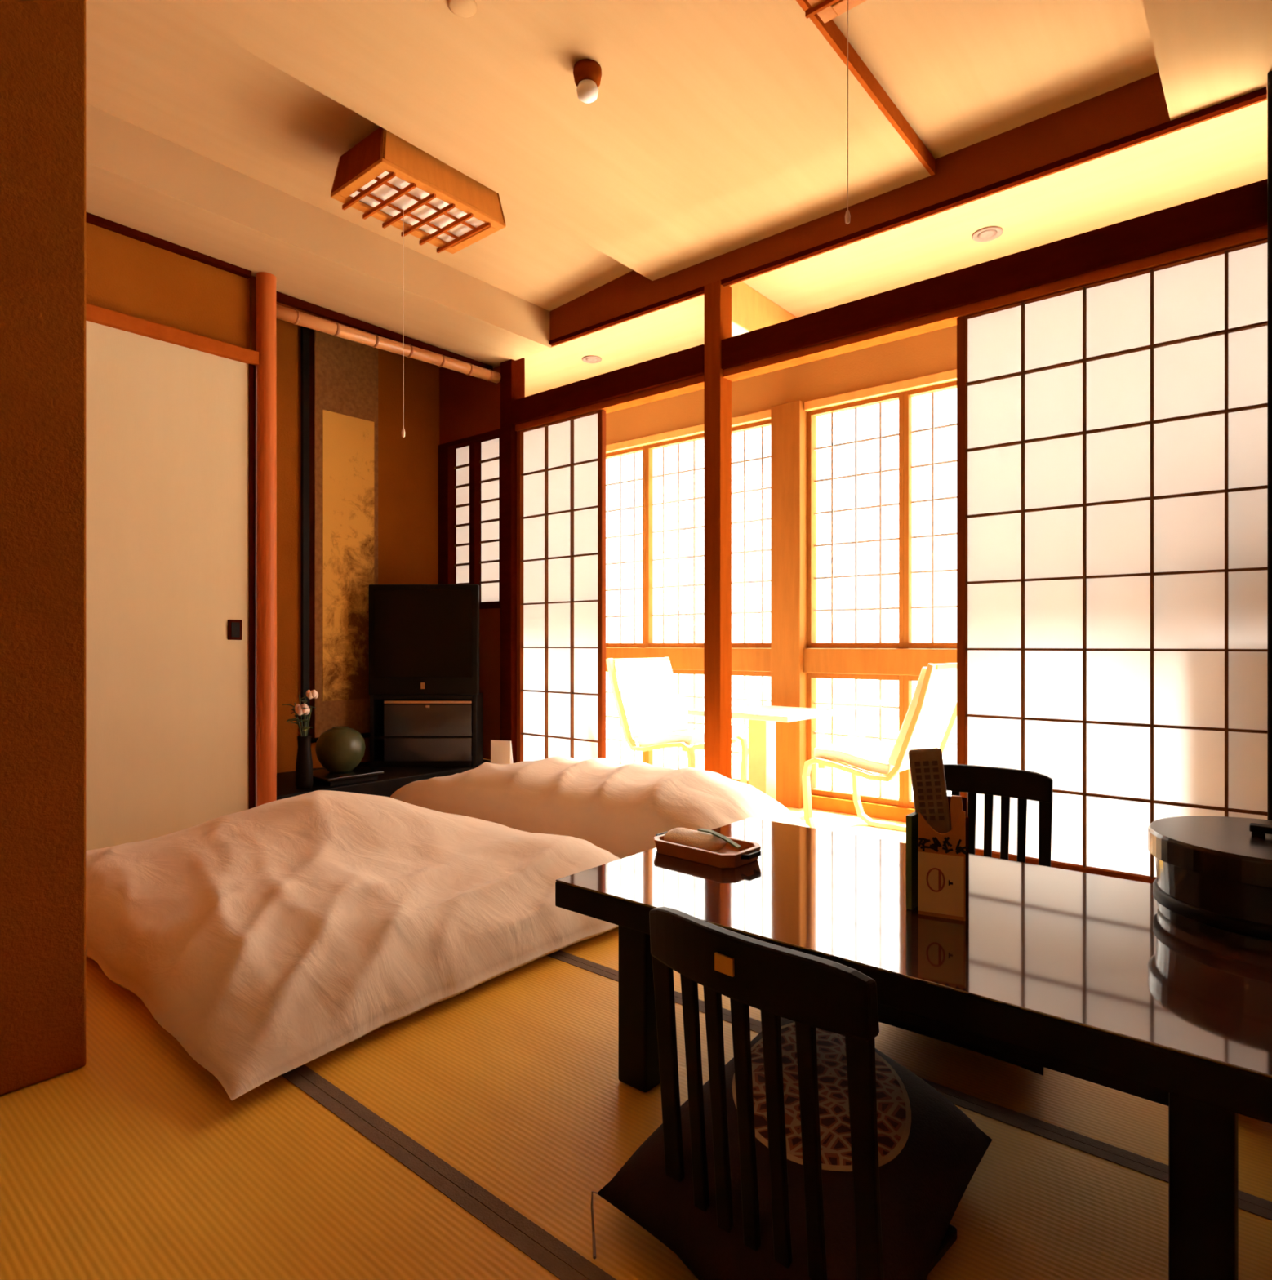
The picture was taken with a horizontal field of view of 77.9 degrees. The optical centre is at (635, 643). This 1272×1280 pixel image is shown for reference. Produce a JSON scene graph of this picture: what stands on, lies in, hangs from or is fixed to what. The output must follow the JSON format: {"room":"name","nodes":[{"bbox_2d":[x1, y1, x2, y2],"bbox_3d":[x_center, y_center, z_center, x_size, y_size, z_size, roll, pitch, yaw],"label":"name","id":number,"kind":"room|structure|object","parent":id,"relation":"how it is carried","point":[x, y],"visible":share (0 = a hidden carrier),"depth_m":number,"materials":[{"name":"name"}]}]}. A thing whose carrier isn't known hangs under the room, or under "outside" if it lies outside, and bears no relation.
{"room":"traditional dwelling","nodes":[
{"label":"traditional dwelling","id":0,"kind":"room"},
{"bbox_2d":[0,0,85,1095],"bbox_3d":[-2.209,-0.505,1.081,1.622,2.450,2.030,0,0,40],"label":"wall","id":1,"kind":"structure","parent":0,"point":[42,42],"depth_m":1.29,"materials":[{"name":"brown paint"}]},
{"bbox_2d":[85,222,249,349],"bbox_3d":[-1.796,-1.250,2.663,0.110,0.300,0.910,0,0,40],"label":"wall","id":2,"kind":"structure","parent":0,"point":[126,275],"depth_m":2.75,"materials":[{"name":"brown paint"}]},
{"bbox_2d":[85,212,251,279],"bbox_3d":[-1.748,-1.390,2.612,0.030,0.020,0.913,0,0,40],"label":"trim","id":3,"kind":"structure","parent":2,"relation":"attached to","point":[91,219],"depth_m":2.73,"materials":[{"name":"brown wood"}]},
{"bbox_2d":[85,302,258,366],"bbox_3d":[-1.744,-1.076,2.624,0.070,0.048,0.936,0,0,40],"label":"rail","id":4,"kind":"object","parent":2,"relation":"attached to","point":[95,314],"visible":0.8,"depth_m":2.72,"materials":[{"name":"brown wood"}]},
{"bbox_2d":[85,320,254,850],"bbox_3d":[-1.743,-0.166,2.625,0.032,1.772,0.918,0,0,40],"label":"door","id":5,"kind":"structure","parent":4,"relation":"attached to","point":[170,428],"depth_m":2.74,"materials":[{"name":"paper"}]},
{"bbox_2d":[249,275,256,807],"bbox_3d":[-1.639,-0.430,3.183,0.525,2.500,0.070,0,0,40],"label":"wall","id":6,"kind":"structure","parent":0,"point":[252,279],"depth_m":3.00,"materials":[{"name":"brown wood"}]},
{"bbox_2d":[275,302,363,331],"bbox_3d":[-1.120,-1.488,3.552,0.050,0.265,1.160,0,0,40],"label":"wall alcove header","id":7,"kind":"structure","parent":0,"point":[277,303],"depth_m":3.22,"materials":[{"name":"wood"}]},
{"bbox_2d":[275,291,493,370],"bbox_3d":[-1.096,-1.381,3.525,0.020,0.033,1.150,0,0,40],"label":"trim","id":8,"kind":"structure","parent":7,"relation":"attached to","point":[282,298],"depth_m":3.41,"materials":[{"name":"brown wood"}]},
{"bbox_2d":[275,304,500,383],"bbox_3d":[-1.069,-1.321,3.500,0.059,0.076,1.148,0,0,41],"label":"bamboo pole","id":9,"kind":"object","parent":7,"relation":"attached to","point":[286,314],"depth_m":3.43,"materials":[{"name":"brown wood"}]},
{"bbox_2d":[276,319,439,773],"bbox_3d":[-1.485,-0.455,3.856,0.100,2.550,1.340,0,0,40],"label":"wall","id":10,"kind":"structure","parent":0,"point":[408,465],"depth_m":3.95,"materials":[{"name":"brown paint"}]},
{"bbox_2d":[276,759,490,799],"bbox_3d":[-1.236,0.705,3.655,0.540,0.230,1.166,0,0,40],"label":"floor","id":11,"kind":"structure","parent":0,"point":[393,779],"depth_m":3.44,"materials":[{"name":"black paint"}]},
{"bbox_2d":[282,689,318,789],"bbox_3d":[-1.363,0.388,3.211,0.131,0.404,0.152,0,0,-5],"label":"flower vase","id":12,"kind":"object","parent":11,"relation":"on","point":[304,764],"visible":1,"depth_m":3.19,"materials":[{"name":"black ceramic"}]},
{"bbox_2d":[301,325,309,734],"bbox_3d":[-1.547,-0.515,3.680,0.020,2.210,0.034,0,0,40],"label":"post","id":13,"kind":"object","parent":11,"relation":"on","point":[304,331],"visible":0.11,"depth_m":3.67,"materials":[{"name":"black paint"}]},
{"bbox_2d":[312,766,383,786],"bbox_3d":[-1.282,0.572,3.413,0.260,0.036,0.260,0,0,40],"label":"display stand","id":14,"kind":"object","parent":11,"relation":"on","point":[359,774],"visible":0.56,"depth_m":3.34,"materials":[{"name":"black paint"}]},
{"bbox_2d":[315,726,365,773],"bbox_3d":[-1.282,0.457,3.413,0.204,0.194,0.204,0,0,40],"label":"jar","id":15,"kind":"object","parent":14,"relation":"on","point":[339,749],"visible":1,"depth_m":3.34,"materials":[{"name":"green ceramic"}]},
{"bbox_2d":[369,693,483,767],"bbox_3d":[-1.018,0.417,3.837,0.510,0.345,0.176,0,0,0],"label":"tv cabinet","id":16,"kind":"object","parent":11,"relation":"on","point":[406,731],"visible":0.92,"depth_m":3.75,"materials":[{"name":"black wood"}]},
{"bbox_2d":[373,733,472,738],"bbox_3d":[-1.018,0.449,3.839,0.470,0.012,0.151,0,0,0],"label":"shelf","id":17,"kind":"object","parent":16,"relation":"attached to","point":[376,735],"depth_m":3.75,"materials":[{"name":"black wood"}]},
{"bbox_2d":[368,584,479,695],"bbox_3d":[-1.018,-0.020,3.857,0.524,0.530,0.205,0,0,0],"label":"television","id":18,"kind":"object","parent":16,"relation":"on","point":[424,639],"visible":1,"depth_m":3.75,"materials":[{"name":"black plastic"}]},
{"bbox_2d":[439,365,500,759],"bbox_3d":[-0.839,-0.545,4.131,0.540,2.270,0.070,0,0,40],"label":"wall","id":19,"kind":"structure","parent":0,"point":[469,406],"depth_m":4.04,"materials":[{"name":"paint"}]},
{"bbox_2d":[438,428,500,608],"bbox_3d":[-0.849,-0.630,4.126,0.530,0.900,0.070,0,0,40],"label":"window","id":20,"kind":"structure","parent":19,"relation":"in","point":[469,468],"depth_m":4.11,"materials":[{"name":"white paper"}]},
{"bbox_2d":[511,344,704,425],"bbox_3d":[-0.149,-1.137,3.526,1.145,0.115,0.075,0,0,40],"label":"beam","id":21,"kind":"structure","parent":0,"point":[689,363],"depth_m":3.44,"materials":[{"name":"brown wood"}]},
{"bbox_2d":[515,374,704,431],"bbox_3d":[-0.134,-1.066,3.543,1.145,0.028,0.070,0,0,40],"label":"rail","id":22,"kind":"object","parent":21,"relation":"attached to","point":[695,384],"visible":0.71,"depth_m":3.43,"materials":[{"name":"brown wood"}]},
{"bbox_2d":[0,926,1271,1279],"bbox_3d":[-0.448,0.780,1.024,4.000,0.120,4.200,0,0,40],"label":"floor","id":23,"kind":"structure","parent":0,"point":[471,1134],"depth_m":1.11,"materials":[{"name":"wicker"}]},
{"bbox_2d":[255,271,276,806],"bbox_3d":[-1.408,-0.340,2.995,0.074,2.120,0.074,0,0,40],"label":"post","id":24,"kind":"object","parent":23,"relation":"on","point":[266,316],"visible":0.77,"depth_m":2.97,"materials":[{"name":"brown wood"}]},
{"bbox_2d":[85,790,620,1100],"bbox_3d":[-0.866,0.588,2.236,1.735,0.260,1.282,0,0,40],"label":"quilt","id":25,"kind":"object","parent":23,"relation":"on","point":[268,940],"visible":0.84,"depth_m":1.71,"materials":[{"name":"beige fabric"}]},
{"bbox_2d":[490,740,513,764],"bbox_3d":[-0.643,0.593,3.811,0.104,0.255,0.058,0,0,17],"label":"card stand","id":26,"kind":"object","parent":23,"relation":"on","point":[500,750],"visible":0.36,"depth_m":3.78,"materials":[{"name":"white paper"}]},
{"bbox_2d":[500,357,524,763],"bbox_3d":[-0.616,-0.355,3.926,0.085,2.150,0.090,0,0,40],"label":"post","id":27,"kind":"object","parent":23,"relation":"on","point":[512,371],"visible":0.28,"depth_m":3.88,"materials":[{"name":"brown wood"}]},
{"bbox_2d":[389,755,809,858],"bbox_3d":[-0.211,0.573,2.974,1.746,0.289,0.577,0,0,40],"label":"quilt","id":28,"kind":"object","parent":23,"relation":"on","point":[619,809],"visible":0.7,"depth_m":2.66,"materials":[{"name":"beige fabric"}]},
{"bbox_2d":[704,280,731,778],"bbox_3d":[0.327,-0.355,3.142,0.078,2.150,0.085,0,0,40],"label":"post","id":29,"kind":"object","parent":23,"relation":"on","point":[717,297],"visible":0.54,"depth_m":3.11,"materials":[{"name":"brown wood"}]},
{"bbox_2d":[591,1017,991,1279],"bbox_3d":[0.251,0.661,1.073,0.383,0.116,0.723,0,0,35],"label":"floor cushion","id":30,"kind":"object","parent":23,"relation":"on","point":[930,1151],"visible":0.58,"depth_m":0.93,"materials":[{"name":"brown fabric"}]},
{"bbox_2d":[751,1024,906,1165],"bbox_3d":[0.253,0.609,1.086,0.233,0.013,0.371,0,0,12],"label":"print","id":31,"kind":"object","parent":30,"relation":"on","point":[891,1076],"depth_m":1.03},
{"bbox_2d":[648,906,956,1279],"bbox_3d":[0.206,0.510,0.910,0.307,0.420,0.284,0,0,-44],"label":"chair","id":32,"kind":"object","parent":23,"relation":"on","point":[812,992],"visible":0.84,"depth_m":0.79,"materials":[{"name":"black paint"}]},
{"bbox_2d":[555,817,1271,1279],"bbox_3d":[0.476,0.565,1.270,1.075,0.310,0.640,0,0,40],"label":"table","id":33,"kind":"object","parent":23,"relation":"on","point":[1080,975],"visible":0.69,"depth_m":1.03,"materials":[{"name":"black paint"}]},
{"bbox_2d":[653,828,760,867],"bbox_3d":[0.136,0.388,1.530,0.229,0.045,0.119,0,0,43],"label":"wooden tray","id":34,"kind":"object","parent":33,"relation":"on","point":[728,856],"depth_m":1.48,"materials":[{"name":"brown wood"}]},
{"bbox_2d":[663,827,726,851],"bbox_3d":[0.117,0.386,1.553,0.104,0.029,0.072,0,0,43],"label":"hand towel","id":35,"kind":"object","parent":34,"relation":"in","point":[682,836],"visible":0.89,"depth_m":1.53,"materials":[{"name":"white fabric"}]},
{"bbox_2d":[906,812,918,910],"bbox_3d":[0.432,0.337,1.225,0.009,0.144,0.035,0,0,40],"label":"leaflet","id":36,"kind":"object","parent":33,"relation":"on","point":[912,819],"visible":0.93,"depth_m":1.21,"materials":[{"name":"black paper"}]},
{"bbox_2d":[917,795,968,920],"bbox_3d":[0.474,0.325,1.209,0.069,0.170,0.077,0,0,27],"label":"card holder","id":37,"kind":"object","parent":33,"relation":"on","point":[943,858],"visible":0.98,"depth_m":1.18,"materials":[{"name":"brown wood"}]},
{"bbox_2d":[907,747,951,833],"bbox_3d":[0.465,0.284,1.229,0.078,0.243,0.032,0,0,27],"label":"remote control","id":38,"kind":"object","parent":37,"relation":"in","point":[926,765],"visible":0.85,"depth_m":1.23,"materials":[{"name":"grey plastic"}]},
{"bbox_2d":[950,795,962,829],"bbox_3d":[0.486,0.318,1.194,0.018,0.175,0.006,0,0,27],"label":"wooden spatula","id":39,"kind":"object","parent":37,"relation":"in","point":[956,802],"visible":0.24,"depth_m":1.19,"materials":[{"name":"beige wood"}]},
{"bbox_2d":[1147,815,1271,953],"bbox_3d":[0.928,0.338,1.147,0.304,0.144,0.304,0,0,40],"label":"tub","id":40,"kind":"object","parent":33,"relation":"on","point":[1213,880],"visible":1,"depth_m":1.10,"materials":[{"name":"black paint"}]},
{"bbox_2d":[943,764,1053,866],"bbox_3d":[0.774,0.510,1.806,0.284,0.420,0.306,0,0,38],"label":"chair","id":41,"kind":"object","parent":23,"relation":"on","point":[1023,785],"visible":0.36,"depth_m":1.88,"materials":[{"name":"black paint"}]},
{"bbox_2d":[1266,71,1271,820],"bbox_3d":[1.636,-0.355,1.960,0.097,2.150,0.066,0,0,40],"label":"post","id":42,"kind":"object","parent":23,"relation":"on","point":[1269,73],"visible":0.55,"depth_m":1.96,"materials":[{"name":"black paint"}]},
{"bbox_3d":[0.555,0.748,2.968,3.050,0.064,0.070,0,0,40],"label":"rail","id":43,"kind":"object","parent":23,"relation":"on","visible":0},
{"bbox_2d":[516,409,605,762],"bbox_3d":[-0.363,-0.168,3.714,0.571,1.764,0.028,0,0,40],"label":"door","id":44,"kind":"structure","parent":43,"relation":"on","point":[561,464],"depth_m":3.71,"materials":[{"name":"paper"}]},
{"bbox_2d":[956,238,1266,884],"bbox_3d":[1.383,-0.168,2.258,0.889,1.764,0.028,0,0,40],"label":"door","id":45,"kind":"structure","parent":43,"relation":"on","point":[1112,433],"depth_m":2.26,"materials":[{"name":"paper"}]},
{"bbox_2d":[85,0,1271,368],"bbox_3d":[-0.501,-1.565,1.069,4.140,0.330,4.200,0,0,40],"label":"ceiling","id":46,"kind":"structure","parent":0,"point":[220,130],"depth_m":2.28,"materials":[{"name":"beige paint"}]},
{"bbox_2d":[330,126,505,437],"bbox_3d":[-0.721,-1.133,2.620,0.313,0.905,0.480,0,0,40],"label":"ceiling lamp","id":47,"kind":"object","parent":46,"relation":"hanging from","point":[384,177],"visible":0.94,"depth_m":2.54,"materials":[{"name":"brown wood"}]},
{"bbox_2d":[350,171,484,242],"bbox_3d":[-0.714,-1.452,2.614,0.235,0.006,0.420,0,0,40],"label":"diffuser","id":48,"kind":"object","parent":47,"relation":"attached to","point":[400,182],"depth_m":2.60,"materials":[{"name":"paper"}]},
{"bbox_2d":[448,0,476,17],"bbox_3d":[-0.415,-1.526,1.882,0.068,0.007,0.068,0,0,40],"label":"ceiling plate","id":49,"kind":"object","parent":46,"relation":"attached to","point":[461,8],"visible":1,"depth_m":1.88,"materials":[{"name":"plastic"}]},
{"bbox_2d":[573,58,601,103],"bbox_3d":[-0.129,-1.488,2.094,0.076,0.084,0.076,0,0,40],"label":"ceiling spotlight","id":50,"kind":"object","parent":46,"relation":"attached to","point":[587,73],"visible":1,"depth_m":2.07,"materials":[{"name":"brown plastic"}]},
{"bbox_2d":[573,58,601,87],"bbox_3d":[-0.129,-1.509,2.094,0.076,0.042,0.076,0,0,40],"label":"socket","id":51,"kind":"object","parent":50,"relation":"attached to","point":[585,71],"depth_m":2.07,"materials":[{"name":"brown wood"}]},
{"bbox_2d":[804,0,866,224],"bbox_3d":[0.384,-1.251,1.552,0.298,0.652,0.475,0,0,40],"label":"lantern","id":52,"kind":"object","parent":46,"relation":"hanging from","point":[827,11],"visible":1,"depth_m":1.76,"materials":[{"name":"brown wood"}]},
{"bbox_2d":[605,324,956,444],"bbox_3d":[1.125,-1.320,3.535,5.000,0.360,0.130,0,0,40],"label":"wall","id":53,"kind":"structure","parent":0,"point":[934,352],"depth_m":3.71,"materials":[{"name":"orange paint"}]},
{"bbox_2d":[804,368,956,822],"bbox_3d":[1.926,-0.185,2.828,2.865,1.910,0.110,0,0,40],"label":"window","id":54,"kind":"structure","parent":53,"relation":"in","point":[811,415],"depth_m":3.59,"materials":[{"name":"orange wood"}]},
{"bbox_2d":[903,381,956,808],"bbox_3d":[1.358,-0.195,3.295,0.465,1.810,0.040,0,0,40],"label":"window","id":55,"kind":"structure","parent":54,"relation":"on","point":[908,395],"depth_m":3.42,"materials":[{"name":"orange wood"}]},
{"bbox_2d":[785,806,906,843],"bbox_3d":[0.904,0.815,3.270,5.000,0.090,0.860,0,0,40],"label":"floor","id":56,"kind":"structure","parent":0,"point":[850,824],"depth_m":3.33,"materials":[{"name":"white"}]},
{"bbox_2d":[605,657,748,783],"bbox_3d":[0.199,0.419,3.780,0.507,0.702,0.475,0,0,40],"label":"lounge chair","id":57,"kind":"object","parent":56,"relation":"on","point":[650,695],"visible":0.7,"depth_m":3.78,"materials":[{"name":"white fabric"}]},
{"bbox_2d":[687,703,836,820],"bbox_3d":[0.558,0.530,3.480,0.500,0.480,0.440,0,0,40],"label":"side table","id":58,"kind":"object","parent":56,"relation":"on","point":[762,719],"visible":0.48,"depth_m":3.44,"materials":[{"name":"white wood"}]},
{"bbox_2d":[770,400,816,808],"bbox_3d":[0.760,-0.185,3.787,0.155,1.910,0.170,0,0,40],"label":"post","id":59,"kind":"object","parent":56,"relation":"on","point":[788,420],"visible":0.69,"depth_m":3.71,"materials":[{"name":"orange wood"}]},
{"bbox_2d":[801,662,956,831],"bbox_3d":[0.986,0.419,3.058,0.507,0.702,0.475,0,0,40],"label":"lounge chair","id":60,"kind":"object","parent":56,"relation":"on","point":[934,700],"visible":0.61,"depth_m":2.95,"materials":[{"name":"white fabric"}]},
{"bbox_2d":[524,100,1266,396],"bbox_3d":[0.904,-1.550,3.270,5.000,0.100,0.860,0,0,40],"label":"ceiling","id":61,"kind":"structure","parent":0,"point":[1228,151],"depth_m":2.86,"materials":[{"name":"paint"}]},
{"bbox_2d":[582,355,601,363],"bbox_3d":[-0.233,-1.496,4.139,0.104,0.007,0.104,0,0,40],"label":"recessed light","id":62,"kind":"object","parent":61,"relation":"in","point":[588,359],"visible":1,"depth_m":4.14,"materials":[{"name":"white plastic"}]},
{"bbox_2d":[729,281,795,336],"bbox_3d":[0.541,-1.405,3.439,0.085,0.190,0.645,0,0,40],"label":"wall","id":63,"kind":"structure","parent":61,"relation":"attached to","point":[751,310],"depth_m":3.31,"materials":[{"name":"paint"}]},
{"bbox_2d":[971,226,1002,242],"bbox_3d":[1.284,-1.496,2.874,0.104,0.007,0.104,0,0,40],"label":"recessed light","id":64,"kind":"object","parent":61,"relation":"in","point":[990,233],"visible":1,"depth_m":2.87,"materials":[{"name":"white plastic"}]},
{"bbox_2d":[549,71,1266,346],"bbox_3d":[0.525,-1.571,2.971,2.900,0.318,0.064,0,0,40],"label":"ceiling beam","id":65,"kind":"structure","parent":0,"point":[1139,105],"depth_m":2.54,"materials":[{"name":"wood"}]},
{"bbox_3d":[2.843,-0.360,1.613,0.100,2.440,0.920,0,0,40],"label":"wall","id":66,"kind":"structure","parent":0,"visible":0},
{"bbox_2d":[803,648,956,675],"bbox_3d":[1.922,0.077,2.824,2.865,0.115,0.120,0,0,40],"label":"ledge","id":67,"kind":"object","parent":66,"relation":"attached to","point":[882,661],"visible":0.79,"depth_m":3.47,"materials":[{"name":"orange wood"}]},
{"bbox_3d":[2.085,-0.505,1.673,0.940,2.450,0.060,0,0,40],"label":"wall","id":68,"kind":"structure","parent":0,"visible":0},
{"bbox_2d":[721,178,1266,369],"bbox_3d":[1.035,-1.137,2.546,1.772,0.115,0.064,0,0,40],"label":"beam","id":69,"kind":"structure","parent":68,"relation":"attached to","point":[1242,208],"depth_m":2.39,"materials":[{"name":"brown wood"}]},
{"bbox_2d":[723,225,1266,382],"bbox_3d":[1.050,-1.066,2.556,1.782,0.028,0.070,0,0,40],"label":"rail","id":70,"kind":"object","parent":69,"relation":"attached to","point":[947,318],"visible":0.78,"depth_m":2.53,"materials":[{"name":"brown wood"}]},
{"label":"outside","id":71,"kind":"structure","parent":0,"visible":0},
{"bbox_2d":[605,711,956,800],"bbox_3d":[4.853,1.370,7.379,16.000,0.100,10.450,0,0,40],"label":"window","id":72,"kind":"structure","parent":71,"point":[843,723],"depth_m":9.96,"materials":[{"name":"white glass"}]},
{"bbox_3d":[-1.274,-1.670,3.687,0.440,0.100,1.170,0,0,40],"label":"ceiling","id":73,"kind":"structure","parent":0,"visible":0},
{"bbox_2d":[311,329,377,742],"bbox_3d":[-1.407,-0.578,3.817,0.043,2.079,0.370,0,0,40],"label":"scroll","id":74,"kind":"object","parent":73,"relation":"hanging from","point":[346,371],"visible":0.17,"depth_m":3.80,"materials":[{"name":"fabric"}]},
{"bbox_2d":[322,409,373,701],"bbox_3d":[-1.391,-0.417,3.812,0.002,1.375,0.270,0,0,40],"label":"painting","id":75,"kind":"object","parent":74,"relation":"attached to","point":[348,437],"depth_m":3.80,"materials":[{"name":"gold paper"}]},
{"bbox_3d":[-0.685,-0.185,5.018,0.320,1.910,0.090,0,0,40],"label":"wall","id":76,"kind":"structure","parent":0,"visible":0},
{"bbox_2d":[605,647,770,671],"bbox_3d":[-0.057,0.077,4.475,1.980,0.115,0.120,0,0,40],"label":"ledge","id":77,"kind":"object","parent":76,"relation":"attached to","point":[757,660],"visible":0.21,"depth_m":4.11,"materials":[{"name":"orange wood"}]},
{"bbox_3d":[-0.054,0.740,4.479,1.980,0.060,0.110,0,0,40],"label":"rail","id":78,"kind":"object","parent":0,"visible":0},
{"bbox_2d":[605,445,645,764],"bbox_3d":[-0.093,-0.195,4.505,0.415,1.810,0.040,0,0,40],"label":"window","id":79,"kind":"structure","parent":78,"relation":"on","point":[641,449],"depth_m":4.46,"materials":[{"name":"orange wood"}]},
{"bbox_2d":[605,409,770,770],"bbox_3d":[-0.054,-0.215,4.479,1.980,1.850,0.110,0,0,40],"label":"window","id":80,"kind":"structure","parent":78,"relation":"on","point":[649,448],"depth_m":4.25,"materials":[{"name":"orange wood"}]},
{"bbox_2d":[731,419,770,783],"bbox_3d":[0.544,-0.195,3.974,0.415,1.810,0.040,0,0,40],"label":"window","id":81,"kind":"structure","parent":78,"relation":"on","point":[744,428],"depth_m":3.95,"materials":[{"name":"orange wood"}]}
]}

